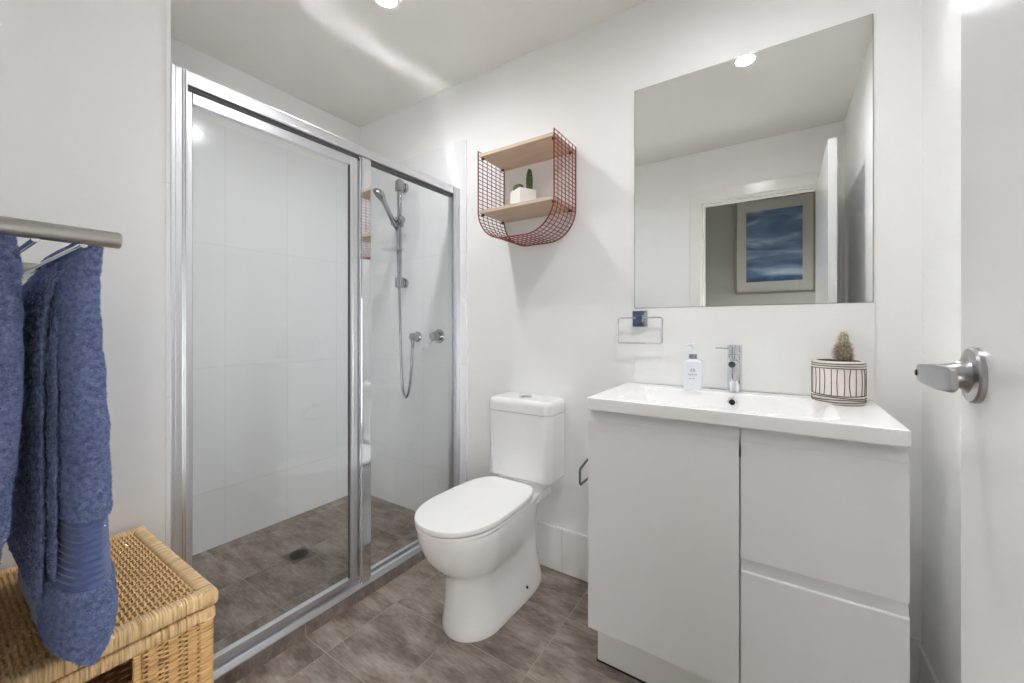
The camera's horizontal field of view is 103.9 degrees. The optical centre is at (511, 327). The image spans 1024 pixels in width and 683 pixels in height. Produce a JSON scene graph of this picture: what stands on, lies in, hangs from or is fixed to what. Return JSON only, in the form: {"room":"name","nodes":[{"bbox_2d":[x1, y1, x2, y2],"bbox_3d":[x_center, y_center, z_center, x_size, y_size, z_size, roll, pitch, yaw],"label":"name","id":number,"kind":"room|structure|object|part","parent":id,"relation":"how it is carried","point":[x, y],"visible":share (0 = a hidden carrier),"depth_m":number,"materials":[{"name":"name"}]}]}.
{"room":"bathroom","nodes":[
{"label":"bathroom","id":0,"kind":"room"},
{"bbox_2d":[0,0,165,682],"bbox_3d":[-1.525,-0.081,1.246,1.000,2.642,0.427,0,0,34],"label":"wall","id":1,"kind":"structure","parent":0,"point":[83,82],"depth_m":1.06,"materials":[{"name":"white paint"}]},
{"bbox_2d":[166,0,170,548],"bbox_3d":[-1.362,0.048,1.400,0.902,2.145,0.011,0,0,34],"label":"tiled wall","id":2,"kind":"structure","parent":1,"relation":"attached to","point":[168,2],"depth_m":1.15,"materials":[{"name":"white tile"}]},
{"bbox_2d":[171,38,359,170],"bbox_3d":[-1.545,-0.106,2.029,0.100,2.692,1.910,0,0,34],"label":"wall","id":3,"kind":"structure","parent":0,"point":[184,56],"depth_m":2.19,"materials":[{"name":"white paint"}]},
{"bbox_2d":[192,115,347,555],"bbox_3d":[-1.382,0.048,2.177,0.009,2.145,1.283,0,0,34],"label":"tiled wall","id":4,"kind":"structure","parent":3,"relation":"attached to","point":[270,221],"depth_m":2.20,"materials":[{"name":"white tile"}]},
{"bbox_2d":[192,495,417,654],"bbox_3d":[-1.069,1.170,1.965,0.965,0.140,1.490,0,0,34],"label":"floor","id":5,"kind":"structure","parent":0,"point":[255,585],"depth_m":1.89,"materials":[{"name":"tile"}]},
{"bbox_2d":[282,546,315,563],"bbox_3d":[-1.029,1.097,1.938,0.110,0.005,0.110,0,0,34],"label":"floor drain","id":6,"kind":"object","parent":5,"relation":"on","point":[295,556],"visible":1,"depth_m":1.93,"materials":[{"name":"grey metal"}]},
{"bbox_2d":[171,0,646,127],"bbox_3d":[-0.371,-1.402,1.249,2.920,0.100,1.910,0,0,34],"label":"ceiling","id":7,"kind":"structure","parent":0,"point":[361,63],"depth_m":1.88,"materials":[{"name":"white paint"}]},
{"bbox_2d":[374,0,398,8],"bbox_3d":[-0.516,-1.348,1.645,0.104,0.006,0.104,0,0,34],"label":"recessed light","id":8,"kind":"object","parent":7,"relation":"in","point":[388,4],"visible":1,"depth_m":1.67,"materials":[{"name":"white paint"}]},
{"bbox_2d":[236,558,641,682],"bbox_3d":[0.029,1.190,0.983,1.960,0.100,1.910,0,0,34],"label":"floor","id":9,"kind":"structure","parent":0,"point":[394,634],"depth_m":1.44,"materials":[{"name":"tile"}]},
{"bbox_2d":[0,526,217,682],"bbox_3d":[-0.907,0.839,0.817,0.479,0.600,0.358,0,0,34],"label":"laundry basket","id":10,"kind":"object","parent":9,"relation":"on","point":[167,636],"visible":0.77,"depth_m":0.79,"materials":[{"name":"wicker"}]},
{"bbox_3d":[-0.726,0.629,0.682,0.014,0.056,0.142,0,0,34],"label":"handle hole frame","id":11,"kind":"part","parent":10,"relation":"part of","materials":[{"name":"wicker"}]},
{"bbox_3d":[-1.003,0.870,1.073,0.026,0.538,0.026,0,0,34],"label":"corner post","id":12,"kind":"part","parent":10,"relation":"part of","materials":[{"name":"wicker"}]},
{"bbox_3d":[-0.634,0.870,0.829,0.026,0.538,0.026,0,0,34],"label":"corner post","id":13,"kind":"part","parent":10,"relation":"part of","materials":[{"name":"wicker"}]},
{"bbox_2d":[213,551,424,682],"bbox_3d":[-0.650,1.126,1.691,0.050,0.068,1.283,0,0,34],"label":"step","id":14,"kind":"structure","parent":9,"relation":"on","point":[237,673],"depth_m":1.50,"materials":[{"name":"tile"}]},
{"bbox_2d":[171,63,459,679],"bbox_3d":[-0.650,0.164,1.692,0.048,1.856,1.262,0,0,34],"label":"shower frame","id":15,"kind":"object","parent":14,"relation":"on","point":[189,89],"visible":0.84,"depth_m":1.56,"materials":[{"name":"silver metal"}]},
{"bbox_3d":[-0.815,0.176,1.442,0.027,1.764,0.580,0,0,34],"label":"shower door","id":16,"kind":"part","parent":15,"relation":"part of","materials":[{"name":"clear glass"}]},
{"bbox_3d":[-0.650,1.075,1.692,0.048,0.034,1.260,0,0,34],"label":"sill rail","id":17,"kind":"part","parent":15,"relation":"part of","materials":[{"name":"silver metal"}]},
{"bbox_3d":[-0.656,-0.743,1.688,0.044,0.042,1.169,0,0,34],"label":"head rail","id":18,"kind":"part","parent":15,"relation":"part of","materials":[{"name":"silver metal"}]},
{"bbox_3d":[-0.635,0.183,1.713,0.038,1.802,0.058,0,0,34],"label":"post","id":19,"kind":"part","parent":15,"relation":"part of","materials":[{"name":"silver metal"}]},
{"bbox_2d":[414,392,564,642],"bbox_3d":[-0.084,0.728,1.653,0.356,0.824,0.715,0,0,34],"label":"toilet","id":20,"kind":"object","parent":9,"relation":"on","point":[479,533],"visible":1,"depth_m":1.58,"materials":[{"name":"white ceramic"}]},
{"bbox_3d":[-0.145,0.714,1.580,0.330,0.014,0.517,0,0,34],"label":"seat","id":21,"kind":"part","parent":20,"relation":"part of","materials":[{"name":"white plastic"}]},
{"bbox_3d":[-0.144,0.692,1.581,0.336,0.025,0.527,0,0,34],"label":"lid","id":22,"kind":"part","parent":20,"relation":"part of","materials":[{"name":"white plastic"}]},
{"bbox_3d":[0.069,0.351,1.869,0.339,0.059,0.186,0,0,34],"label":"cistern lid","id":23,"kind":"part","parent":20,"relation":"part of","materials":[{"name":"white ceramic"}]},
{"bbox_2d":[588,410,909,682],"bbox_3d":[0.694,0.706,1.297,0.774,0.868,0.428,0,0,34],"label":"vanity cabinet","id":24,"kind":"object","parent":9,"relation":"on","point":[717,553],"visible":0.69,"depth_m":1.08,"materials":[{"name":"white laminate"}]},
{"bbox_2d":[579,458,587,485],"bbox_3d":[0.296,0.516,1.454,0.062,0.090,0.130,0,0,34],"label":"toilet paper holder","id":25,"kind":"object","parent":24,"relation":"attached to","point":[586,460],"visible":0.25,"depth_m":1.43,"materials":[{"name":"silver metal"}]},
{"bbox_3d":[0.442,0.635,1.222,0.438,0.719,0.026,0,0,34],"label":"door","id":26,"kind":"part","parent":24,"relation":"part of","materials":[{"name":"white laminate"}]},
{"bbox_2d":[587,382,910,447],"bbox_3d":[0.691,0.285,1.293,0.778,0.109,0.438,0,0,34],"label":"basin","id":27,"kind":"object","parent":24,"relation":"in","point":[868,422],"visible":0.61,"depth_m":1.17,"materials":[{"name":"white ceramic"}]},
{"bbox_2d":[683,343,702,390],"bbox_3d":[0.676,0.143,1.498,0.065,0.174,0.066,0,0,25],"label":"soap dispenser","id":28,"kind":"object","parent":27,"relation":"on","point":[692,367],"visible":1,"depth_m":1.47,"materials":[{"name":"white plastic"}]},
{"bbox_2d":[683,359,702,390],"bbox_3d":[0.676,0.173,1.498,0.065,0.115,0.065,0,0,26],"label":"bottle","id":29,"kind":"object","parent":28,"relation":"attached to","point":[692,368],"depth_m":1.47,"materials":[{"name":"white plastic"}]},
{"bbox_2d":[715,345,743,392],"bbox_3d":[0.782,0.146,1.411,0.085,0.168,0.129,0,0,7],"label":"mixer","id":30,"kind":"object","parent":27,"relation":"on","point":[734,352],"visible":1,"depth_m":1.42,"materials":[{"name":"silver metal"}]},
{"bbox_3d":[0.767,0.123,1.392,0.026,0.031,0.088,0,0,34],"label":"spout","id":31,"kind":"part","parent":30,"relation":"part of","materials":[{"name":"silver metal"}]},
{"bbox_2d":[811,330,866,405],"bbox_3d":[1.005,0.118,1.236,0.133,0.225,0.133,0,0,34],"label":"planter","id":32,"kind":"object","parent":27,"relation":"on","point":[840,380],"visible":1,"depth_m":1.19,"materials":[{"name":"beige ceramic"}]},
{"bbox_3d":[1.005,0.166,1.236,0.133,0.130,0.133,0,0,34],"label":"pot","id":33,"kind":"part","parent":32,"relation":"part of","materials":[{"name":"beige ceramic"}]},
{"bbox_3d":[1.015,0.035,1.228,0.026,0.044,0.025,0,0,34],"label":"cactus stem","id":34,"kind":"part","parent":32,"relation":"part of","materials":[{"name":"green plant"}]},
{"bbox_3d":[1.015,0.076,1.228,0.040,0.062,0.038,0,0,34],"label":"cactus stem","id":35,"kind":"part","parent":32,"relation":"part of","materials":[{"name":"green plant"}]},
{"bbox_3d":[0.766,0.811,1.007,0.332,0.368,0.026,0,0,34],"label":"drawer","id":36,"kind":"part","parent":24,"relation":"part of","materials":[{"name":"white laminate"}]},
{"bbox_3d":[0.766,0.451,1.007,0.332,0.349,0.026,0,0,34],"label":"drawer","id":37,"kind":"part","parent":24,"relation":"part of","materials":[{"name":"white laminate"}]},
{"bbox_2d":[360,0,921,638],"bbox_3d":[0.130,-0.106,2.003,2.920,2.692,0.100,0,0,34],"label":"wall","id":38,"kind":"structure","parent":0,"point":[542,319],"depth_m":1.77,"materials":[{"name":"white paint"}]},
{"bbox_2d":[371,140,466,510],"bbox_3d":[-0.640,0.048,2.448,0.944,2.145,0.010,0,0,34],"label":"tiled wall","id":39,"kind":"structure","parent":38,"relation":"attached to","point":[409,436],"depth_m":2.40,"materials":[{"name":"white tile"}]},
{"bbox_2d":[390,179,408,287],"bbox_3d":[-0.696,-0.564,2.398,0.146,0.652,0.135,0,0,34],"label":"shower rail","id":40,"kind":"object","parent":39,"relation":"attached to","point":[401,187],"visible":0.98,"depth_m":2.40,"materials":[{"name":"silver metal"}]},
{"bbox_2d":[373,188,413,397],"bbox_3d":[-0.694,-0.160,2.264,0.145,1.162,0.312,0,0,24],"label":"shower","id":41,"kind":"object","parent":40,"relation":"hanging from","point":[379,193],"visible":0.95,"depth_m":2.36,"materials":[{"name":"silver metal"}]},
{"bbox_3d":[-0.702,-0.652,2.288,0.036,0.134,0.259,0,0,1],"label":"handle","id":42,"kind":"part","parent":41,"relation":"part of","materials":[{"name":"silver metal"}]},
{"bbox_3d":[-0.678,-0.568,2.413,0.027,0.645,0.027,0,0,34],"label":"rail","id":43,"kind":"part","parent":40,"relation":"part of","materials":[{"name":"silver metal"}]},
{"bbox_2d":[409,332,421,347],"bbox_3d":[-0.574,0.072,2.365,0.062,0.097,0.055,0,0,34],"label":"tap","id":44,"kind":"object","parent":39,"relation":"attached to","point":[414,337],"visible":1,"depth_m":2.35,"materials":[{"name":"silver metal"}]},
{"bbox_2d":[422,329,444,349],"bbox_3d":[-0.448,0.068,2.244,0.080,0.115,0.118,0,0,34],"label":"shower mixer","id":45,"kind":"object","parent":39,"relation":"attached to","point":[438,336],"visible":1,"depth_m":2.25,"materials":[{"name":"silver metal"}]},
{"bbox_3d":[-0.418,0.050,2.290,0.080,0.080,0.008,0,0,34],"label":"wall plate","id":46,"kind":"part","parent":45,"relation":"part of","materials":[{"name":"silver metal"}]},
{"bbox_2d":[478,128,575,245],"bbox_3d":[0.066,-0.612,1.853,0.404,0.425,0.218,0,0,34],"label":"wall shelf","id":47,"kind":"object","parent":38,"relation":"attached to","point":[548,146],"visible":1,"depth_m":1.82,"materials":[{"name":"red metal"}]},
{"bbox_2d":[510,168,535,203],"bbox_3d":[0.052,-0.643,1.877,0.090,0.191,0.096,0,0,-28],"label":"planter","id":48,"kind":"object","parent":47,"relation":"on","point":[519,193],"visible":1,"depth_m":1.85,"materials":[{"name":"white ceramic"}]},
{"bbox_3d":[0.032,-0.650,1.888,0.055,0.050,0.052,0,0,34],"label":"cactus stem","id":49,"kind":"part","parent":48,"relation":"part of","materials":[{"name":"green plant"}]},
{"bbox_3d":[0.052,-0.593,1.877,0.090,0.090,0.090,0,0,-28],"label":"pot","id":50,"kind":"part","parent":48,"relation":"part of","materials":[{"name":"white ceramic"}]},
{"bbox_3d":[0.081,-0.681,1.860,0.031,0.112,0.029,0,0,34],"label":"cactus stem","id":51,"kind":"part","parent":48,"relation":"part of","materials":[{"name":"green plant"}]},
{"bbox_2d":[537,520,921,682],"bbox_3d":[0.493,1.038,1.696,1.776,0.205,0.010,0,0,34],"label":"baseboard","id":52,"kind":"structure","parent":38,"relation":"attached to","point":[562,550],"depth_m":1.85,"materials":[{"name":"tile"}]},
{"bbox_2d":[635,14,872,308],"bbox_3d":[0.828,-0.535,1.475,0.752,0.912,0.006,0,0,34],"label":"wall mirror","id":53,"kind":"object","parent":38,"relation":"attached to","point":[754,171],"visible":1,"depth_m":1.43,"materials":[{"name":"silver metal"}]},
{"bbox_2d":[634,303,874,400],"bbox_3d":[0.829,0.076,1.473,0.756,0.308,0.008,0,0,34],"label":"backsplash","id":54,"kind":"structure","parent":38,"relation":"attached to","point":[779,343],"depth_m":1.44,"materials":[{"name":"white tile"}]},
{"bbox_2d":[617,311,662,343],"bbox_3d":[0.527,-0.001,1.651,0.186,0.136,0.030,0,0,34],"label":"towel ring","id":55,"kind":"object","parent":54,"relation":"attached to","point":[639,318],"visible":1,"depth_m":1.65,"materials":[{"name":"silver metal"}]},
{"bbox_3d":[0.531,-0.036,1.659,0.062,0.066,0.012,0,0,34],"label":"plate","id":56,"kind":"part","parent":55,"relation":"part of","materials":[{"name":"silver metal"}]},
{"bbox_2d":[922,0,960,682],"bbox_3d":[0.804,-0.106,0.469,0.100,2.692,1.910,0,0,34],"label":"wall","id":57,"kind":"structure","parent":0,"point":[941,19],"depth_m":1.07,"materials":[{"name":"white paint"}]},
{"bbox_2d":[918,644,939,682],"bbox_3d":[0.755,1.045,0.495,0.010,0.190,1.700,0,0,34],"label":"baseboard","id":58,"kind":"structure","parent":57,"relation":"attached to","point":[926,673],"depth_m":1.15,"materials":[{"name":"tile"}]},
{"bbox_2d":[914,0,1023,682],"bbox_3d":[0.391,0.088,0.223,0.098,2.080,0.815,0,0,34],"label":"door","id":59,"kind":"structure","parent":57,"relation":"in","point":[989,372],"depth_m":0.47,"materials":[{"name":"white paint"}]},
{"bbox_3d":[0.525,0.060,0.500,0.012,0.029,0.108,0,0,31],"label":"handle lever","id":60,"kind":"part","parent":59,"relation":"part of","materials":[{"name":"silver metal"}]},
{"bbox_3d":[0.583,0.060,0.509,0.009,0.071,0.071,0,0,34],"label":"handle","id":61,"kind":"part","parent":59,"relation":"part of","materials":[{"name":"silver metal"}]},
{"bbox_3d":[0.409,0.088,0.208,0.038,2.080,0.800,0,0,34],"label":"panel","id":62,"kind":"part","parent":59,"relation":"part of","materials":[{"name":"white paint"}]},
{"bbox_3d":[-0.872,-0.081,0.495,2.920,2.642,0.100,0,0,34],"label":"wall door","id":63,"kind":"structure","parent":0,"visible":0},
{"bbox_2d":[0,216,122,274],"bbox_3d":[-0.909,-0.136,0.703,0.616,0.048,0.204,0,0,34],"label":"towel rack","id":64,"kind":"object","parent":63,"relation":"attached to","point":[36,231],"visible":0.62,"depth_m":0.58,"materials":[{"name":"silver metal"}]},
{"bbox_2d":[0,235,24,563],"bbox_3d":[-0.851,0.111,0.625,0.338,0.519,0.103,0,0,34],"label":"hand towel","id":65,"kind":"object","parent":64,"relation":"hanging from","point":[12,310],"visible":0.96,"depth_m":0.56,"materials":[{"name":"blue fabric"}]},
{"bbox_3d":[-0.900,-0.123,0.716,0.568,0.008,0.008,0,0,34],"label":"rod","id":66,"kind":"part","parent":64,"relation":"part of","materials":[{"name":"silver metal"}]},
{"bbox_3d":[-1.145,-0.136,0.860,0.048,0.048,0.204,0,0,34],"label":"arm","id":67,"kind":"part","parent":64,"relation":"part of","materials":[{"name":"silver metal"}]},
{"bbox_3d":[-0.875,-0.123,0.754,0.568,0.008,0.008,0,0,34],"label":"rod","id":68,"kind":"part","parent":64,"relation":"part of","materials":[{"name":"silver metal"}]},
{"bbox_3d":[-0.672,-0.136,0.546,0.048,0.048,0.204,0,0,34],"label":"arm","id":69,"kind":"part","parent":64,"relation":"part of","materials":[{"name":"silver metal"}]},
{"bbox_2d":[6,243,117,667],"bbox_3d":[-0.847,0.195,0.750,0.486,0.687,0.111,0,0,34],"label":"hand towel","id":70,"kind":"object","parent":64,"relation":"hanging from","point":[58,541],"visible":0.86,"depth_m":0.64,"materials":[{"name":"blue fabric"}]}
]}

